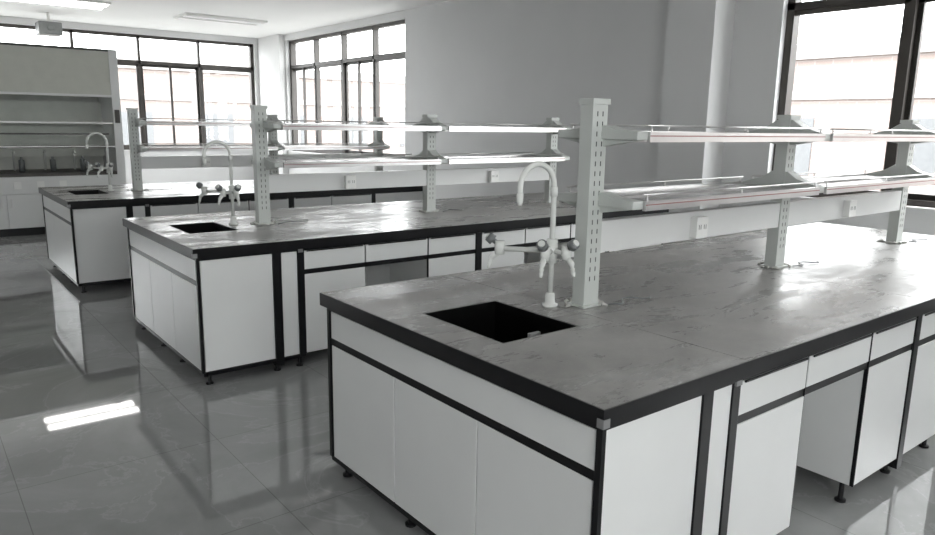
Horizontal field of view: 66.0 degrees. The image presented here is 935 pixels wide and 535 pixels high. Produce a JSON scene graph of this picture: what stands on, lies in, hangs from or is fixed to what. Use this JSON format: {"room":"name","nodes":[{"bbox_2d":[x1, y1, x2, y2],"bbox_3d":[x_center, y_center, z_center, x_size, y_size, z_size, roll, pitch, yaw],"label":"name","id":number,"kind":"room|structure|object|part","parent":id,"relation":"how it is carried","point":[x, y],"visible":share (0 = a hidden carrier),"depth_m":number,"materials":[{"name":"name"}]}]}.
{"room":"science laboratory","nodes":[
{"label":"science laboratory","id":0,"kind":"room"},
{"bbox_2d":[0,16,259,183],"bbox_3d":[-7.340,-2.630,12.275,8.550,3.070,0.240,-8,14,-37],"label":"wall","id":1,"kind":"structure","parent":0,"point":[167,175],"depth_m":13.66,"materials":[{"name":"paint"}]},
{"bbox_2d":[0,23,254,149],"bbox_3d":[-7.267,-3.021,12.250,7.520,2.070,0.100,-8,14,-37],"label":"window","id":2,"kind":"structure","parent":1,"relation":"in","point":[198,68],"depth_m":13.55,"materials":[{"name":"black metal"}]},
{"bbox_2d":[0,0,451,37],"bbox_3d":[-2.276,-2.839,5.482,8.790,0.150,16.880,-8,14,-37],"label":"ceiling","id":3,"kind":"structure","parent":0,"point":[283,17],"depth_m":10.95,"materials":[{"name":"paint"}]},
{"bbox_2d":[35,12,62,36],"bbox_3d":[-6.535,-3.800,11.230,0.320,0.339,0.380,-8,14,-37],"label":"ceiling projector","id":4,"kind":"object","parent":3,"relation":"hanging from","point":[43,28],"depth_m":11.14,"materials":[{"name":"white plastic"}]},
{"bbox_2d":[9,0,110,9],"bbox_3d":[-5.709,-3.687,9.967,1.300,0.045,0.620,-8,14,-37],"label":"ceiling light","id":5,"kind":"object","parent":3,"relation":"attached to","point":[91,4],"depth_m":10.03,"materials":[{"name":"white plastic"}]},
{"bbox_2d":[173,12,266,26],"bbox_3d":[-3.960,-3.975,11.568,1.300,0.045,0.620,-8,14,-37],"label":"ceiling light","id":6,"kind":"object","parent":3,"relation":"attached to","point":[184,16],"depth_m":11.43,"materials":[{"name":"white plastic"}]},
{"bbox_2d":[257,34,288,173],"bbox_3d":[-3.829,-2.956,14.212,0.120,3.070,1.000,-8,14,-37],"label":"column","id":7,"kind":"structure","parent":0,"point":[271,49],"depth_m":13.90,"materials":[{"name":"paint"}]},
{"bbox_2d":[0,234,934,534],"bbox_3d":[-2.328,0.304,6.106,8.790,0.120,16.880,-8,14,-37],"label":"floor","id":8,"kind":"structure","parent":0,"point":[104,430],"depth_m":3.28,"materials":[{"name":"tile"}]},
{"bbox_2d":[0,42,126,236],"bbox_3d":[-5.552,-1.641,9.319,1.844,2.340,0.880,-8,14,-37],"label":"fume hood","id":9,"kind":"object","parent":8,"relation":"on","point":[52,98],"visible":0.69,"depth_m":9.31,"materials":[{"name":"white metal"}]},
{"bbox_3d":[-5.394,-1.838,9.079,1.640,0.645,0.320,-8,14,-37],"label":"sash","id":10,"kind":"part","parent":9,"relation":"part of","materials":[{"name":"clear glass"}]},
{"bbox_2d":[38,180,422,292],"bbox_3d":[-2.347,-0.472,7.678,3.610,0.790,1.510,-8,14,-37],"label":"bench","id":11,"kind":"object","parent":8,"relation":"on","point":[87,237],"visible":0.33,"depth_m":6.46,"materials":[{"name":"laminate"}]},
{"bbox_2d":[67,190,108,194],"bbox_3d":[-3.543,-0.563,6.735,0.314,0.281,0.474,-8,14,-37],"label":"sink basin","id":12,"kind":"object","parent":11,"relation":"in","point":[70,192],"depth_m":6.86,"materials":[{"name":"metal"}]},
{"bbox_2d":[84,132,113,190],"bbox_3d":[-3.479,-0.993,6.764,0.357,0.550,0.168,3,11,8],"label":"faucet","id":13,"kind":"object","parent":11,"relation":"on","point":[109,166],"visible":1,"depth_m":6.76,"materials":[{"name":"white metal"}]},
{"bbox_2d":[39,180,253,201],"bbox_3d":[-2.341,-0.836,7.607,3.600,0.048,1.500,-8,14,-37],"label":"countertop","id":14,"kind":"structure","parent":11,"relation":"on","point":[247,186],"depth_m":6.94,"materials":[{"name":"stone"}]},
{"bbox_2d":[126,108,389,190],"bbox_3d":[-2.034,-1.281,7.759,3.106,0.774,0.412,-8,14,-37],"label":"shelf rack","id":15,"kind":"object","parent":11,"relation":"on","point":[138,162],"visible":0.7,"depth_m":7.25,"materials":[{"name":"metal"}]},
{"bbox_2d":[122,192,668,384],"bbox_3d":[-0.317,-0.052,5.731,4.110,0.790,1.510,-8,14,-37],"label":"bench","id":16,"kind":"object","parent":8,"relation":"on","point":[223,297],"visible":0.64,"depth_m":4.46,"materials":[{"name":"laminate"}]},
{"bbox_2d":[168,222,236,233],"bbox_3d":[-1.701,-0.117,4.643,0.334,0.281,0.474,-8,14,-37],"label":"sink basin","id":17,"kind":"object","parent":16,"relation":"in","point":[196,227],"depth_m":4.78,"materials":[{"name":"metal"}]},
{"bbox_2d":[196,140,240,224],"bbox_3d":[-1.629,-0.548,4.678,0.357,0.550,0.168,3,11,8],"label":"faucet","id":18,"kind":"object","parent":16,"relation":"on","point":[233,191],"visible":1,"depth_m":4.68,"materials":[{"name":"white metal"}]},
{"bbox_2d":[123,192,575,248],"bbox_3d":[-0.310,-0.416,5.661,4.100,0.048,1.500,-8,14,-37],"label":"countertop","id":19,"kind":"structure","parent":16,"relation":"on","point":[365,218],"depth_m":5.13,"materials":[{"name":"stone"}]},
{"bbox_2d":[250,105,570,224],"bbox_3d":[-0.226,-0.831,5.641,3.074,0.774,0.412,-8,14,-37],"label":"shelf rack","id":20,"kind":"object","parent":16,"relation":"on","point":[265,183],"visible":0.88,"depth_m":5.33,"materials":[{"name":"metal"}]},
{"bbox_2d":[320,222,934,534],"bbox_3d":[1.477,0.391,3.651,4.110,0.790,1.510,-8,14,-37],"label":"bench","id":21,"kind":"object","parent":8,"relation":"on","point":[468,404],"visible":0.98,"depth_m":2.47,"materials":[{"name":"laminate"}]},
{"bbox_2d":[423,301,578,343],"bbox_3d":[0.108,0.323,2.575,0.374,0.281,0.474,-8,14,-37],"label":"sink basin","id":22,"kind":"object","parent":21,"relation":"in","point":[493,322],"depth_m":2.72,"materials":[{"name":"metal"}]},
{"bbox_2d":[485,161,579,307],"bbox_3d":[0.235,-0.116,2.653,0.357,0.550,0.168,3,11,8],"label":"faucet","id":23,"kind":"object","parent":21,"relation":"on","point":[548,250],"visible":1,"depth_m":2.66,"materials":[{"name":"white metal"}]},
{"bbox_2d":[321,222,934,409],"bbox_3d":[1.483,0.026,3.581,4.100,0.048,1.500,-8,14,-37],"label":"countertop","id":24,"kind":"structure","parent":21,"relation":"on","point":[710,308],"depth_m":2.84,"materials":[{"name":"stone"}]},
{"bbox_2d":[557,98,934,308],"bbox_3d":[1.639,-0.398,3.615,3.194,0.774,0.412,-8,14,-37],"label":"shelf rack","id":25,"kind":"object","parent":21,"relation":"on","point":[595,235],"visible":1,"depth_m":3.14,"materials":[{"name":"metal"}]},
{"bbox_2d":[284,0,934,236],"bbox_3d":[1.062,-1.720,8.393,0.240,3.070,16.400,-8,14,-37],"label":"wall","id":26,"kind":"structure","parent":0,"point":[488,62],"depth_m":8.16,"materials":[{"name":"paint"}]},
{"bbox_2d":[288,151,322,153],"bbox_3d":[-2.180,-1.920,12.390,0.099,0.020,4.080,-8,14,-37],"label":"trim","id":27,"kind":"structure","parent":26,"relation":"attached to","point":[288,151],"depth_m":13.35,"materials":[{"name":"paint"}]},
{"bbox_2d":[289,19,404,156],"bbox_3d":[-2.084,-2.936,12.252,0.100,2.070,4.080,-8,14,-37],"label":"window","id":28,"kind":"structure","parent":26,"relation":"in","point":[375,58],"depth_m":12.25,"materials":[{"name":"black metal"}]},
{"bbox_2d":[656,0,735,243],"bbox_3d":[2.089,-1.363,6.681,0.300,3.070,0.500,-8,14,-37],"label":"column","id":29,"kind":"structure","parent":26,"relation":"attached to","point":[699,33],"depth_m":6.50,"materials":[{"name":"paint"}]},
{"bbox_2d":[772,0,934,207],"bbox_3d":[4.248,-1.262,4.347,0.100,2.070,4.890,-8,14,-37],"label":"window","id":30,"kind":"structure","parent":26,"relation":"in","point":[914,12],"depth_m":5.54,"materials":[{"name":"black metal"}]},
{"bbox_2d":[791,196,934,211],"bbox_3d":[4.152,-0.246,4.486,0.099,0.020,4.890,-8,14,-37],"label":"trim","id":31,"kind":"structure","parent":26,"relation":"attached to","point":[803,197],"depth_m":5.41,"materials":[{"name":"paint"}]},
{"label":"outside","id":32,"kind":"structure","parent":0,"visible":0},
{"bbox_3d":[-1.132,1.766,20.360,140.000,0.100,150.000,-8,14,-37],"label":"ground","id":33,"kind":"structure","parent":32,"visible":0},
{"bbox_2d":[117,57,404,153],"bbox_3d":[-14.295,-6.433,39.248,36.300,8.200,12.300,-8,14,-37],"label":"neighbouring building","id":34,"kind":"structure","parent":33,"relation":"on","point":[226,94],"depth_m":33.77,"materials":[{"name":"brick"}]},
{"bbox_2d":[790,34,934,194],"bbox_3d":[19.990,-1.373,17.136,12.300,8.000,28.300,-8,14,-37],"label":"neighbouring building","id":35,"kind":"structure","parent":33,"relation":"on","point":[842,84],"depth_m":19.20,"materials":[{"name":"brick"}]}
]}

